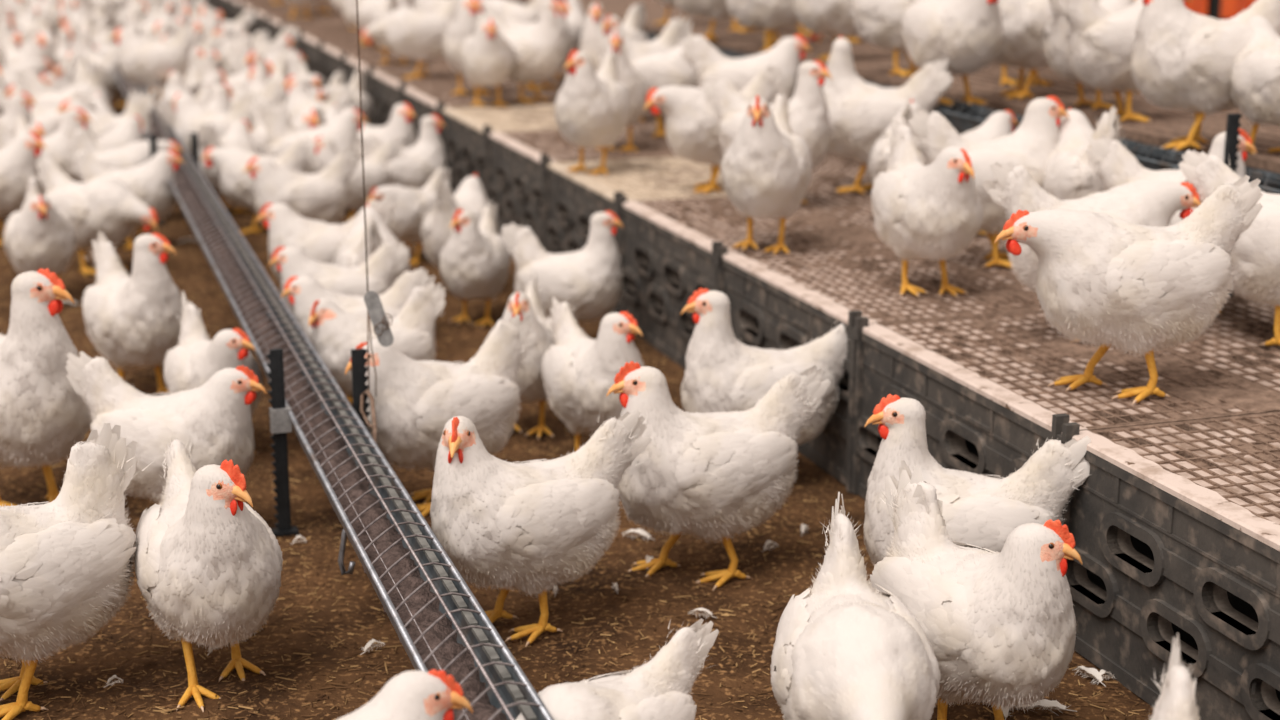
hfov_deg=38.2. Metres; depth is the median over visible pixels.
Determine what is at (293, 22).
panel
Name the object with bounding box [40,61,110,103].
hen
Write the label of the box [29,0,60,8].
hen
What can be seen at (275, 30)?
panel
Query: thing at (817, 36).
hen
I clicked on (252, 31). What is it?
panel
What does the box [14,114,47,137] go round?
hen
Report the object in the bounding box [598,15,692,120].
hen
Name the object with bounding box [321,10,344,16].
panel
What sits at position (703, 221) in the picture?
panel
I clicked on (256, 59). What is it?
hen
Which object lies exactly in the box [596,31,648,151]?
hen
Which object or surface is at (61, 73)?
hen
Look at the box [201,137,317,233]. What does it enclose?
hen
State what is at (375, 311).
hanging wire
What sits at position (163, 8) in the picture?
hen
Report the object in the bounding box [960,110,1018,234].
hen
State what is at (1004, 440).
panel
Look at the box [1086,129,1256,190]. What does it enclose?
hen
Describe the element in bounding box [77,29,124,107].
hen
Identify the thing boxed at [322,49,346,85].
panel
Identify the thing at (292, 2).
hen
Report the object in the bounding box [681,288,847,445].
hen
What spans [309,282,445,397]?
hen
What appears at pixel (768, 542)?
feather
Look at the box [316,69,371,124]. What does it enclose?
hen
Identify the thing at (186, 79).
hen
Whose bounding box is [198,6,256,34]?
hen
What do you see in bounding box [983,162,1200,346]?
hen
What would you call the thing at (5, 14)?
hen
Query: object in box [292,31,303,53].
panel
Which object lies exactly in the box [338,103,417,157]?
hen
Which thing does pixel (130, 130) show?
hen
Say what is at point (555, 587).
feather
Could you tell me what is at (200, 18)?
hen
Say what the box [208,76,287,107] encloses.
hen
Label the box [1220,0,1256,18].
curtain
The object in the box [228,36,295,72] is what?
hen
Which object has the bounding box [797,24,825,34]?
hen
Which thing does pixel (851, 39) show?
hen
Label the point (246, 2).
panel
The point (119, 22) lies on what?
hen
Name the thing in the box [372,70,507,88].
panel
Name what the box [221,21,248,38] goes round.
hen
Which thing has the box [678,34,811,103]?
hen
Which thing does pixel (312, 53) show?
panel
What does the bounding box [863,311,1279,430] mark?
panel
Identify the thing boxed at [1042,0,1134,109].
hen
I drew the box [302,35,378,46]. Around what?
panel
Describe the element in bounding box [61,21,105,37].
hen
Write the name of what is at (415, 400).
hen
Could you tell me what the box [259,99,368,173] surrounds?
hen
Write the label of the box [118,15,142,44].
hen
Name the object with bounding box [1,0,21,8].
hen
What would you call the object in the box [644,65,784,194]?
hen
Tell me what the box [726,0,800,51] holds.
hen
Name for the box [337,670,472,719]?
hen
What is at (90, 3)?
hen
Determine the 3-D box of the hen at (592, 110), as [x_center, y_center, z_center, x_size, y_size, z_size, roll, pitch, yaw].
[-0.180,-0.974,7.163,0.276,0.480,0.463,2,14,8]
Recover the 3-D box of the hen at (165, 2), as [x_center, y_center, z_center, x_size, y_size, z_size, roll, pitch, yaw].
[-5.149,-3.925,20.487,0.288,0.516,0.483,10,17,33]
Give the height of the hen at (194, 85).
0.506 m
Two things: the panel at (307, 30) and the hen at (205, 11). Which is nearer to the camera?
the panel at (307, 30)
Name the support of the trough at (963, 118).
on the panel at (980, 247)
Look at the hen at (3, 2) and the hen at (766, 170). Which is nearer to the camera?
the hen at (766, 170)
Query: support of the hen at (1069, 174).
on the panel at (980, 247)
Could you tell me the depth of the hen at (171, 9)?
17.97 m
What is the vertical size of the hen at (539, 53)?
0.526 m
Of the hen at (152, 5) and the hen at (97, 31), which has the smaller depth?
the hen at (97, 31)
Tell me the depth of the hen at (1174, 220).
4.67 m
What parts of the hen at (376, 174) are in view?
leg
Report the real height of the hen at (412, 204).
0.374 m
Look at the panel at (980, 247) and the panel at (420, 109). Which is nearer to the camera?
the panel at (980, 247)
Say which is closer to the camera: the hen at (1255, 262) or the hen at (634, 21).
the hen at (1255, 262)
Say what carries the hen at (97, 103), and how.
on the floor at (281, 700)
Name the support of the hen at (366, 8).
on the panel at (366, 51)
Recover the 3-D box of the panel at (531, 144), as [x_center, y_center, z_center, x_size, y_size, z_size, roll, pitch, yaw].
[-0.247,-0.922,7.973,0.600,0.032,0.992,-5,15,-17]
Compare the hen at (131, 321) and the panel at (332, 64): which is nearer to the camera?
the hen at (131, 321)
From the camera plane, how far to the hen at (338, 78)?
11.10 m
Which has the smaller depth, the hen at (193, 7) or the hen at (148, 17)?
the hen at (148, 17)
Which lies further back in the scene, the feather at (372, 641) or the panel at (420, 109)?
the panel at (420, 109)
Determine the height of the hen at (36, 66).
0.468 m
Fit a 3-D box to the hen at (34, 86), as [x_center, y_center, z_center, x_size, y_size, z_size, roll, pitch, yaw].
[-3.237,-1.403,10.578,0.633,0.520,0.296,-1,14,-6]
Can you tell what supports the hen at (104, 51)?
on the floor at (281, 700)
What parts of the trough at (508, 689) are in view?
toothed leg, toothed leg, toothed leg, foot plate, toothed leg, hanger bracket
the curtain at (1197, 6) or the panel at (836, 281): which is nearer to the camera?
the panel at (836, 281)
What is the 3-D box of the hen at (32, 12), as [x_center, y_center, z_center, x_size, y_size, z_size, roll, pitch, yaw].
[-5.753,-3.062,17.191,0.274,0.466,0.458,5,15,19]
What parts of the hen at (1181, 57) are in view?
leg, leg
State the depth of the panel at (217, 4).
19.77 m
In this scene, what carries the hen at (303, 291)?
on the floor at (281, 700)
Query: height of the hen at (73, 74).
0.466 m
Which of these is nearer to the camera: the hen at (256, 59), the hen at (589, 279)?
the hen at (589, 279)
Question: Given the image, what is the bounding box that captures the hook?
[338,528,354,574]
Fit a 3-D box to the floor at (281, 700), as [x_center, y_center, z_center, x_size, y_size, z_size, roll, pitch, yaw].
[1.000,-3.857,21.203,30.000,0.065,47.000,0,14,0]
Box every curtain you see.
[1186,0,1207,15]
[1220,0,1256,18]
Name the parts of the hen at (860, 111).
leg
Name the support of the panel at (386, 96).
on the floor at (281, 700)
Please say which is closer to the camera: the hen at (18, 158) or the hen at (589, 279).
the hen at (589, 279)
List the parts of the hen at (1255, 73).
leg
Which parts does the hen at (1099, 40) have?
leg, leg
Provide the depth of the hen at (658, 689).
2.91 m
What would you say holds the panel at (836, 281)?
on the trim
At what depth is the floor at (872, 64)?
7.19 m
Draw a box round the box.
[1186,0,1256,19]
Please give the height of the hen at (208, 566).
0.493 m
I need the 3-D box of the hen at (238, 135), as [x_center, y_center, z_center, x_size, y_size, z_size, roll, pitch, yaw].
[-1.963,-0.925,8.800,0.268,0.455,0.447,1,14,5]
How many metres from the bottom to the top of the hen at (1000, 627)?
0.490 m
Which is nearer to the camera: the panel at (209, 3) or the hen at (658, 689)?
the hen at (658, 689)
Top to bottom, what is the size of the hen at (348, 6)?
0.482 m
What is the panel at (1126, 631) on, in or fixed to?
on the floor at (281, 700)
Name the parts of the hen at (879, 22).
leg, leg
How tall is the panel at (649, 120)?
0.032 m
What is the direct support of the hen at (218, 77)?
on the floor at (281, 700)
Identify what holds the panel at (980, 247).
on the panel
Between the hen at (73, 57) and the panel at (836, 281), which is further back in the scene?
the hen at (73, 57)
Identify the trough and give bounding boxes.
[114,70,553,719]
[477,0,1279,296]
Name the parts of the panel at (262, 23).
joint post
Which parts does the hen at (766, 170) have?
leg, leg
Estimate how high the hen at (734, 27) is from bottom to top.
0.516 m
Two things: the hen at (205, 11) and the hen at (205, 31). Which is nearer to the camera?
the hen at (205, 31)
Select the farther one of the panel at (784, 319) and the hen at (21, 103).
the hen at (21, 103)
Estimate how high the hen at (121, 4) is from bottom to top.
0.512 m
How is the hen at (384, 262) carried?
on the floor at (281, 700)
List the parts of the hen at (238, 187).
leg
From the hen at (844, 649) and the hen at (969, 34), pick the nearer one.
the hen at (844, 649)
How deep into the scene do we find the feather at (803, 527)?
4.44 m
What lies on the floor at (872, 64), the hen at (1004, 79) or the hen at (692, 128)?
the hen at (1004, 79)
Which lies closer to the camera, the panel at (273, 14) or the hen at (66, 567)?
the hen at (66, 567)
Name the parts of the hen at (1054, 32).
leg, leg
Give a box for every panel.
[205,0,213,10]
[213,0,222,12]
[222,0,232,21]
[231,0,289,4]
[231,1,243,21]
[242,4,318,11]
[242,7,255,37]
[255,10,335,18]
[256,15,269,41]
[269,17,348,26]
[269,21,285,42]
[284,25,361,35]
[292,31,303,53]
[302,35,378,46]
[302,38,323,78]
[308,4,338,9]
[310,0,332,3]
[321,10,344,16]
[322,45,400,57]
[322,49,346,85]
[345,57,453,72]
[345,61,374,125]
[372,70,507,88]
[372,75,406,126]
[404,85,554,108]
[404,92,444,146]
[442,105,558,132]
[442,112,491,201]
[489,130,677,162]
[489,137,550,252]
[504,67,567,84]
[509,84,562,103]
[547,168,626,313]
[548,157,727,201]
[621,207,727,369]
[623,126,670,149]
[623,196,885,252]
[633,112,664,126]
[704,153,872,191]
[723,243,1043,324]
[723,259,868,494]
[803,189,987,236]
[857,333,1079,529]
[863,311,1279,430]
[946,237,1245,296]
[1066,451,1279,719]
[1072,412,1279,550]
[1163,296,1279,392]
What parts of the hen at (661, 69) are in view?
leg, leg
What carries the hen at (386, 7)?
on the panel at (436, 64)
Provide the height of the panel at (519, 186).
0.470 m
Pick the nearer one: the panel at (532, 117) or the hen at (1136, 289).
the hen at (1136, 289)
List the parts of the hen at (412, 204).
leg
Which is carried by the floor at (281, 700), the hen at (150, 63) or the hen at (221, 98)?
the hen at (221, 98)
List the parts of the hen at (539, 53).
leg, leg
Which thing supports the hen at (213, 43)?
on the floor at (281, 700)
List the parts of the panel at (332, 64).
joint post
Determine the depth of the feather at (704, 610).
3.92 m
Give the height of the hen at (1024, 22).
0.494 m
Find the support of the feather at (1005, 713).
on the floor at (281, 700)
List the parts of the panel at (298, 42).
joint post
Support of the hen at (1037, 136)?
on the panel at (980, 247)
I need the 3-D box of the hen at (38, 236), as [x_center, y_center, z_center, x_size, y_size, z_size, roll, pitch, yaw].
[-2.246,-0.458,6.926,0.263,0.477,0.433,-3,15,-12]
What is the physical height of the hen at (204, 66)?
0.510 m
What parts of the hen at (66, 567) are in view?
leg, leg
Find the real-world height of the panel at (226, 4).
0.470 m
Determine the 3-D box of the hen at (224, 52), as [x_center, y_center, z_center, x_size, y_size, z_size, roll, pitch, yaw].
[-3.064,-2.324,14.278,0.455,0.470,0.270,2,14,9]
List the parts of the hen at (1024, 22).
leg, leg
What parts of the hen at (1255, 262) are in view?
leg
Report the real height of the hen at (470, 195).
0.485 m
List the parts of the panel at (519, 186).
joint post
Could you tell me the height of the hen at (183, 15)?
0.502 m
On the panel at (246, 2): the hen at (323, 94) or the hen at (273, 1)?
the hen at (273, 1)
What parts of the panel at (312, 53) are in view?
joint post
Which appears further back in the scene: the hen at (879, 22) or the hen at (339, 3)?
the hen at (339, 3)
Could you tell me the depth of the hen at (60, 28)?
14.51 m
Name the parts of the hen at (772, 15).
leg, leg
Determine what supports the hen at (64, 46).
on the floor at (281, 700)
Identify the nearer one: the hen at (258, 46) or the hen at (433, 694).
the hen at (433, 694)
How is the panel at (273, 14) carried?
on the trim
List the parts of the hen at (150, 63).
leg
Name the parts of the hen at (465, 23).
leg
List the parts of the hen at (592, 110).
leg, leg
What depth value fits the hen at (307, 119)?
9.04 m
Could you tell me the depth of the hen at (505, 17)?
10.03 m
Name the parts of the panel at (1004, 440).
joint post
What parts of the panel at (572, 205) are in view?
joint post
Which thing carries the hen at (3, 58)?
on the floor at (281, 700)
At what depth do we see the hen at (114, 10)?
19.09 m
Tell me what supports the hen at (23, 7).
on the floor at (281, 700)
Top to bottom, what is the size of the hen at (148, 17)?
0.468 m
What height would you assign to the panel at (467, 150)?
0.470 m
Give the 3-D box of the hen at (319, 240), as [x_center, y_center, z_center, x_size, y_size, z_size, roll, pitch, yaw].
[-1.121,-0.367,6.630,0.383,0.446,0.336,10,17,34]
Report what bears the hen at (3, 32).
on the floor at (281, 700)
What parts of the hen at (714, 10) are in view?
leg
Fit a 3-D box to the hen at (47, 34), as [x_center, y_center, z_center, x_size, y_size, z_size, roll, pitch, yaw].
[-4.482,-2.256,13.887,0.296,0.531,0.498,-3,15,-12]
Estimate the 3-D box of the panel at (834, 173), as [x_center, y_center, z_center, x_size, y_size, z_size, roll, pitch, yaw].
[0.632,-0.733,7.231,0.600,0.032,0.992,-5,15,-17]
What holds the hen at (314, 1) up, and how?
on the panel at (273, 14)
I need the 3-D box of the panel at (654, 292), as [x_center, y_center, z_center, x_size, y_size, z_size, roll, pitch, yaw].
[0.106,-0.239,6.078,0.061,0.470,1.022,-5,15,-17]
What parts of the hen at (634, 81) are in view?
leg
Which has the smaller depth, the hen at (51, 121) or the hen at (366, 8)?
the hen at (51, 121)
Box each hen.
[0,0,9,4]
[0,6,39,25]
[0,10,22,42]
[0,18,16,33]
[0,29,30,49]
[0,33,46,67]
[0,47,6,72]
[0,75,8,115]
[0,92,36,135]
[0,97,62,135]
[0,108,92,195]
[0,120,6,128]
[0,133,46,245]
[0,268,92,506]
[0,423,153,719]
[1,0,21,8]
[2,72,20,87]
[3,0,28,17]
[3,59,54,77]
[3,169,75,302]
[4,85,90,116]
[7,32,22,50]
[14,15,53,41]
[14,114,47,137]
[16,69,113,113]
[19,11,52,33]
[23,26,57,50]
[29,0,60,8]
[36,158,157,275]
[38,0,59,39]
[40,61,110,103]
[41,0,67,15]
[42,29,74,74]
[46,39,77,53]
[54,65,87,84]
[56,14,96,43]
[57,1,110,25]
[57,89,153,140]
[58,25,117,45]
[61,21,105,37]
[62,24,118,45]
[64,127,183,182]
[65,50,80,69]
[65,351,266,505]
[67,54,88,80]
[67,147,184,249]
[70,1,109,27]
[71,0,108,20]
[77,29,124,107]
[78,4,109,30]
[82,0,95,10]
[82,230,182,392]
[85,115,144,148]
[87,92,113,114]
[92,33,137,46]
[94,0,119,27]
[95,38,161,105]
[111,26,201,101]
[112,0,128,9]
[115,0,145,28]
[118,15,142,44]
[120,9,184,39]
[126,0,149,13]
[134,437,282,711]
[137,9,153,21]
[137,22,202,48]
[138,0,164,7]
[146,49,204,89]
[148,0,178,10]
[149,1,170,17]
[149,54,219,103]
[151,5,191,26]
[153,22,209,38]
[153,84,234,136]
[155,23,224,52]
[157,70,228,97]
[157,71,212,123]
[161,35,172,42]
[162,0,194,6]
[163,0,177,17]
[164,291,263,453]
[167,10,224,35]
[172,89,259,156]
[178,0,206,13]
[187,64,212,96]
[189,3,207,21]
[190,56,275,89]
[197,7,201,25]
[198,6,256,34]
[199,120,257,213]
[200,22,218,42]
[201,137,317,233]
[205,51,221,70]
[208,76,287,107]
[212,28,269,70]
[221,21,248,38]
[223,26,298,75]
[228,27,274,75]
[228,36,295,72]
[234,52,306,76]
[236,33,295,73]
[242,50,290,99]
[243,149,361,223]
[247,67,286,104]
[250,96,319,155]
[256,195,396,282]
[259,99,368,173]
[269,241,409,314]
[271,0,288,3]
[281,75,352,119]
[281,267,435,402]
[287,0,311,17]
[298,61,327,88]
[308,69,345,98]
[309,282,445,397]
[311,0,332,13]
[313,136,406,223]
[315,104,339,125]
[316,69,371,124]
[333,202,409,284]
[334,0,361,29]
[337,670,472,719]
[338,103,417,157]
[343,0,375,44]
[345,314,537,516]
[351,0,410,49]
[351,114,446,188]
[361,0,459,78]
[368,167,450,265]
[371,0,409,64]
[410,0,414,7]
[414,0,477,11]
[421,173,497,290]
[430,410,651,647]
[440,198,510,327]
[442,0,490,95]
[460,12,514,106]
[476,0,564,103]
[477,0,542,22]
[486,271,554,438]
[488,0,570,89]
[501,211,623,338]
[515,618,718,719]
[541,297,643,451]
[554,50,630,175]
[555,0,585,79]
[579,2,648,72]
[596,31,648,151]
[596,34,709,136]
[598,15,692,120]
[606,361,830,590]
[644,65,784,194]
[655,0,687,23]
[674,0,733,39]
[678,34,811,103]
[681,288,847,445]
[703,60,832,203]
[720,88,811,254]
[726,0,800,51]
[729,17,761,31]
[764,30,823,44]
[770,492,940,719]
[794,0,857,60]
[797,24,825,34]
[822,35,952,193]
[845,36,860,42]
[850,0,920,76]
[864,394,1091,564]
[867,96,925,183]
[869,460,1082,719]
[871,117,983,297]
[901,0,1003,105]
[908,95,1068,268]
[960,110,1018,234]
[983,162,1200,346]
[993,0,1052,100]
[994,175,1262,404]
[1000,65,1052,85]
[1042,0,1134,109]
[1042,106,1128,199]
[1053,0,1191,122]
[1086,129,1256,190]
[1096,0,1142,91]
[1131,0,1279,150]
[1149,633,1199,719]
[1169,183,1220,314]
[1179,150,1279,345]
[1229,16,1279,154]
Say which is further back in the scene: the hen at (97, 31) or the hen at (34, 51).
the hen at (97, 31)
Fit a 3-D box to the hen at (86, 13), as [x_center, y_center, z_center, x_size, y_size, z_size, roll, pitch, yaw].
[-4.736,-2.822,16.120,0.272,0.528,0.492,-11,18,-36]
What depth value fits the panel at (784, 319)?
4.97 m
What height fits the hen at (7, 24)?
0.512 m
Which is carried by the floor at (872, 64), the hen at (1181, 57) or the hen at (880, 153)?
the hen at (1181, 57)
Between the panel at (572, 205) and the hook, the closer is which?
the hook
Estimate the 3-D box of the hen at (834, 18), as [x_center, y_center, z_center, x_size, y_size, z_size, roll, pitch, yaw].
[0.910,-1.583,8.257,0.406,0.479,0.385,6,16,23]
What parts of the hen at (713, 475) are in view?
leg, leg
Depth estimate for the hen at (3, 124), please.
8.50 m
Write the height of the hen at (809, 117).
0.501 m
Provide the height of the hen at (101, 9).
0.522 m
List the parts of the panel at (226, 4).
joint post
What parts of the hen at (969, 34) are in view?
leg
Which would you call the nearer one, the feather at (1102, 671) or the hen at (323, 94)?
the feather at (1102, 671)
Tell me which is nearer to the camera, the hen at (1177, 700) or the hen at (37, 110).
the hen at (1177, 700)
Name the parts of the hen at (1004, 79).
leg, leg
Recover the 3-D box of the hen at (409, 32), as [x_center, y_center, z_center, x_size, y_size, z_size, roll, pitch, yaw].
[-1.293,-1.878,10.701,0.626,0.487,0.289,1,14,4]
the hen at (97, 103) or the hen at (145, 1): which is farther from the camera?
the hen at (145, 1)
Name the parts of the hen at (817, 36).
leg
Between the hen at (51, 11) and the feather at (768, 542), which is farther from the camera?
the hen at (51, 11)
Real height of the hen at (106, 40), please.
0.518 m
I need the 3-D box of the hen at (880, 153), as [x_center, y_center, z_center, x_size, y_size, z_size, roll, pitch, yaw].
[0.848,-0.627,5.853,0.254,0.452,0.426,0,14,-2]
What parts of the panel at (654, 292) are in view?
joint post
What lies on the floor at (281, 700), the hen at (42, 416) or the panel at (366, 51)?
the hen at (42, 416)
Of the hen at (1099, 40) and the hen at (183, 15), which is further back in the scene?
the hen at (183, 15)
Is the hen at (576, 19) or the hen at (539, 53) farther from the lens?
the hen at (576, 19)
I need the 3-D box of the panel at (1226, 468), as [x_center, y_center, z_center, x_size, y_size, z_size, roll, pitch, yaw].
[1.298,0.249,3.365,0.600,0.032,0.992,-5,15,-17]
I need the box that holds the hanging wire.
[356,0,393,395]
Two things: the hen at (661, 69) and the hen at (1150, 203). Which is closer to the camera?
the hen at (1150, 203)
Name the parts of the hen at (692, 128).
leg, leg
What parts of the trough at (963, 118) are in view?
toothed leg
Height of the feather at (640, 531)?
0.027 m
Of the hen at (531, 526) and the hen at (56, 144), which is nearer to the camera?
the hen at (531, 526)
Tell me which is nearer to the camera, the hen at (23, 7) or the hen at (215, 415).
the hen at (215, 415)
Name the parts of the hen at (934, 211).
leg, leg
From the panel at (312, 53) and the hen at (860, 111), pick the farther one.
the panel at (312, 53)
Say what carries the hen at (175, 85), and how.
on the floor at (281, 700)
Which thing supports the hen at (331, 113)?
on the floor at (281, 700)
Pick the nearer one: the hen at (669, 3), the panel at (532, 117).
the panel at (532, 117)
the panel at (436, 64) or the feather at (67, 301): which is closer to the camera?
the feather at (67, 301)
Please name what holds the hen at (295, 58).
on the floor at (281, 700)
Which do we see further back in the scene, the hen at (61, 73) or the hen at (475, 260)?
the hen at (61, 73)
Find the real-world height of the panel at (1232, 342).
0.027 m
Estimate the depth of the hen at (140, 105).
9.45 m
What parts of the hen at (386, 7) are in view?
leg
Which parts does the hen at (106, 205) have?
leg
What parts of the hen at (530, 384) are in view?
leg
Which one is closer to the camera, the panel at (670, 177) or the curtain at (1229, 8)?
the panel at (670, 177)
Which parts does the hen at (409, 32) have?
leg, leg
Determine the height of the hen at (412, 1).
0.476 m
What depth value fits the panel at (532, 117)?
8.91 m
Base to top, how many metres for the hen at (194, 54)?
0.509 m
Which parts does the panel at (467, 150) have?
joint post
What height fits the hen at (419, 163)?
0.495 m
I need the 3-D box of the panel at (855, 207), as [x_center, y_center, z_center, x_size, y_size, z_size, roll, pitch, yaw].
[0.941,-0.497,6.310,0.600,0.027,0.992,-5,15,-17]
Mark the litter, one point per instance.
(245, 216)
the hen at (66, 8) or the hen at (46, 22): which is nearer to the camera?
the hen at (46, 22)
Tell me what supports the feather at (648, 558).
on the floor at (281, 700)
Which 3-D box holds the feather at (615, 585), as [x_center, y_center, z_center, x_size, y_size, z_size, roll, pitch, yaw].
[-0.054,0.496,4.052,0.017,0.021,0.039,-4,15,-14]
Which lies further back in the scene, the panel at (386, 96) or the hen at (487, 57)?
the panel at (386, 96)
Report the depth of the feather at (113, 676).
3.58 m
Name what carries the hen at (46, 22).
on the floor at (281, 700)
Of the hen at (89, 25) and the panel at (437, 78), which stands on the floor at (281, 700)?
the hen at (89, 25)
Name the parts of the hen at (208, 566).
leg, leg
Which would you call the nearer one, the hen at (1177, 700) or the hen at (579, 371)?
the hen at (1177, 700)
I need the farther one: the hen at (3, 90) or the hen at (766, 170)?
the hen at (3, 90)
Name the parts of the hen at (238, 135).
leg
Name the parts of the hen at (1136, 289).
leg, leg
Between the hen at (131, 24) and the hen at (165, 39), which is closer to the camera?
the hen at (165, 39)
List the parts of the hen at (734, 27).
leg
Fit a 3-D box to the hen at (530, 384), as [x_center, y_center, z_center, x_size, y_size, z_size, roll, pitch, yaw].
[-0.326,-0.017,5.281,0.252,0.431,0.430,1,14,4]
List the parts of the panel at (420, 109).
joint post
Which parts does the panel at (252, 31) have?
joint post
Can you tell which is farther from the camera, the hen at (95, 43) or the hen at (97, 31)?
the hen at (97, 31)
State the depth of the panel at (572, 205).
7.09 m
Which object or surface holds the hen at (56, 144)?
on the floor at (281, 700)
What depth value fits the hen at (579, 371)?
4.83 m
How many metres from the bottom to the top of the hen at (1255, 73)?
0.405 m
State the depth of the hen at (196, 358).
4.92 m
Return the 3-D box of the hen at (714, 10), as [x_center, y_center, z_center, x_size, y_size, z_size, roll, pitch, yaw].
[0.380,-1.865,9.364,0.382,0.480,0.398,11,18,36]
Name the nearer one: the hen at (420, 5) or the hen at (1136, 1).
the hen at (1136, 1)
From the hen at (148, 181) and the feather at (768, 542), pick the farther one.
the hen at (148, 181)
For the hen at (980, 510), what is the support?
on the floor at (281, 700)
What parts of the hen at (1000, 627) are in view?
leg, leg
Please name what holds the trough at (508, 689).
on the floor at (281, 700)
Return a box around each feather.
[61,300,81,304]
[104,675,122,687]
[174,238,197,243]
[290,535,305,544]
[360,639,384,654]
[553,585,557,595]
[613,582,617,593]
[621,529,655,540]
[644,555,653,568]
[688,608,716,617]
[761,540,777,551]
[800,523,808,535]
[1002,706,1011,719]
[1016,699,1076,713]
[1073,666,1105,686]
[1093,669,1114,682]
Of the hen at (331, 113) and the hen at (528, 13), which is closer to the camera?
the hen at (331, 113)
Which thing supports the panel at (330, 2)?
on the floor at (281, 700)
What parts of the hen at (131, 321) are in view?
leg, leg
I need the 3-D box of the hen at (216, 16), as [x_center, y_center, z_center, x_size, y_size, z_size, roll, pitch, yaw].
[-3.721,-2.675,15.552,0.486,0.522,0.269,-4,15,-15]
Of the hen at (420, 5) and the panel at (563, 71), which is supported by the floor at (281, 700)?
the panel at (563, 71)
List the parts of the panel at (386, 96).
joint post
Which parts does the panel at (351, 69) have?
joint post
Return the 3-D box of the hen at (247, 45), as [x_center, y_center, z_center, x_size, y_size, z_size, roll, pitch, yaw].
[-2.482,-1.891,12.382,0.526,0.565,0.291,9,17,32]
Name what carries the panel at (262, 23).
on the floor at (281, 700)
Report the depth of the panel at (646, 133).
8.27 m
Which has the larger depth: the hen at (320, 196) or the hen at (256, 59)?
the hen at (256, 59)
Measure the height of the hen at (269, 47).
0.548 m
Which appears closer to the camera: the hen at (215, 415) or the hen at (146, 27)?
the hen at (215, 415)
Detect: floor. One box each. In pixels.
[0,93,1279,719]
[511,0,1279,172]
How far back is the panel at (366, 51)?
12.55 m
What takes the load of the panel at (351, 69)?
on the floor at (281, 700)
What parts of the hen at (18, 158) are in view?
leg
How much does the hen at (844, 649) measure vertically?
0.494 m
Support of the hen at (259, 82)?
on the floor at (281, 700)
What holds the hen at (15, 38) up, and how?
on the floor at (281, 700)
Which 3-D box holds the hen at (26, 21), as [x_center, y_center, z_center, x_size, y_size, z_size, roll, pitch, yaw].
[-5.354,-2.858,16.378,0.462,0.470,0.277,10,18,36]
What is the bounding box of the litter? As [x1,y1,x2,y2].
[0,209,1149,719]
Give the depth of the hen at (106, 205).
7.32 m
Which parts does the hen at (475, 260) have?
leg, leg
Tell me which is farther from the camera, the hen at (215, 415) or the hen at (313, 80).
the hen at (313, 80)
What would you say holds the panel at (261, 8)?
on the trim
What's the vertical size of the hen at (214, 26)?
0.483 m
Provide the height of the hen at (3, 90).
0.463 m
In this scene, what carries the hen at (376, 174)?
on the floor at (281, 700)
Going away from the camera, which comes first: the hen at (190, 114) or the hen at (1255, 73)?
the hen at (1255, 73)
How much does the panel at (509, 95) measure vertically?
0.032 m
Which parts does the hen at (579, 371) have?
leg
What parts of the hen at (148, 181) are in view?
leg, leg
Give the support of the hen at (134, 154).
on the floor at (281, 700)
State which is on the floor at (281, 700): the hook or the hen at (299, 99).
the hen at (299, 99)
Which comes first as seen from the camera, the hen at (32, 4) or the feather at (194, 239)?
the feather at (194, 239)
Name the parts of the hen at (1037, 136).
leg, leg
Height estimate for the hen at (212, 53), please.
0.495 m
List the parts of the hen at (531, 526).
leg, leg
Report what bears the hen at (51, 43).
on the floor at (281, 700)
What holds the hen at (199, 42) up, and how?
on the floor at (281, 700)
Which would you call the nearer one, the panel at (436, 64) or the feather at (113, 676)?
the feather at (113, 676)
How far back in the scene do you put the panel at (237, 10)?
18.05 m
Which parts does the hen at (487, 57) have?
leg, leg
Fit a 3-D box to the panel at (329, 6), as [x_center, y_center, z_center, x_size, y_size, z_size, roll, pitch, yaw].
[-2.767,-3.307,17.370,0.600,0.027,0.992,-5,15,-17]
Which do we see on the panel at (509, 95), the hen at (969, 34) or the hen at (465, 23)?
the hen at (465, 23)
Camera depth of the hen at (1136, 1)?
6.86 m
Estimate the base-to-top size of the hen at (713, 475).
0.510 m
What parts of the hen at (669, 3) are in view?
leg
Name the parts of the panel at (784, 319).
joint post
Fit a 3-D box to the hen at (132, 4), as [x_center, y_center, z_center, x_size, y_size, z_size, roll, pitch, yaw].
[-4.981,-3.385,18.405,0.291,0.495,0.612,-8,16,-28]
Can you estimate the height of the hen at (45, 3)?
0.455 m
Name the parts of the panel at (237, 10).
joint post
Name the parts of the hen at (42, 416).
leg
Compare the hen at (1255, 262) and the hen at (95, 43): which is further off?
the hen at (95, 43)
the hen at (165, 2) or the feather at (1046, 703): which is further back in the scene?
the hen at (165, 2)
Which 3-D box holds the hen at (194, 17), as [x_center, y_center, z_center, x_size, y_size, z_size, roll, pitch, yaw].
[-4.318,-3.207,17.784,0.570,0.468,0.267,9,17,32]
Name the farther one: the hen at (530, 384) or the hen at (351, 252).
the hen at (351, 252)
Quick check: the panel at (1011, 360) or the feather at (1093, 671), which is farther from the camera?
the panel at (1011, 360)
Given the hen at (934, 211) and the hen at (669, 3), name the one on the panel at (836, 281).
the hen at (934, 211)
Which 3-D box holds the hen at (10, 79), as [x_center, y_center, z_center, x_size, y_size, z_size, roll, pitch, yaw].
[-4.002,-1.656,11.661,0.272,0.477,0.581,1,14,5]
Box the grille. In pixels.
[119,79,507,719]

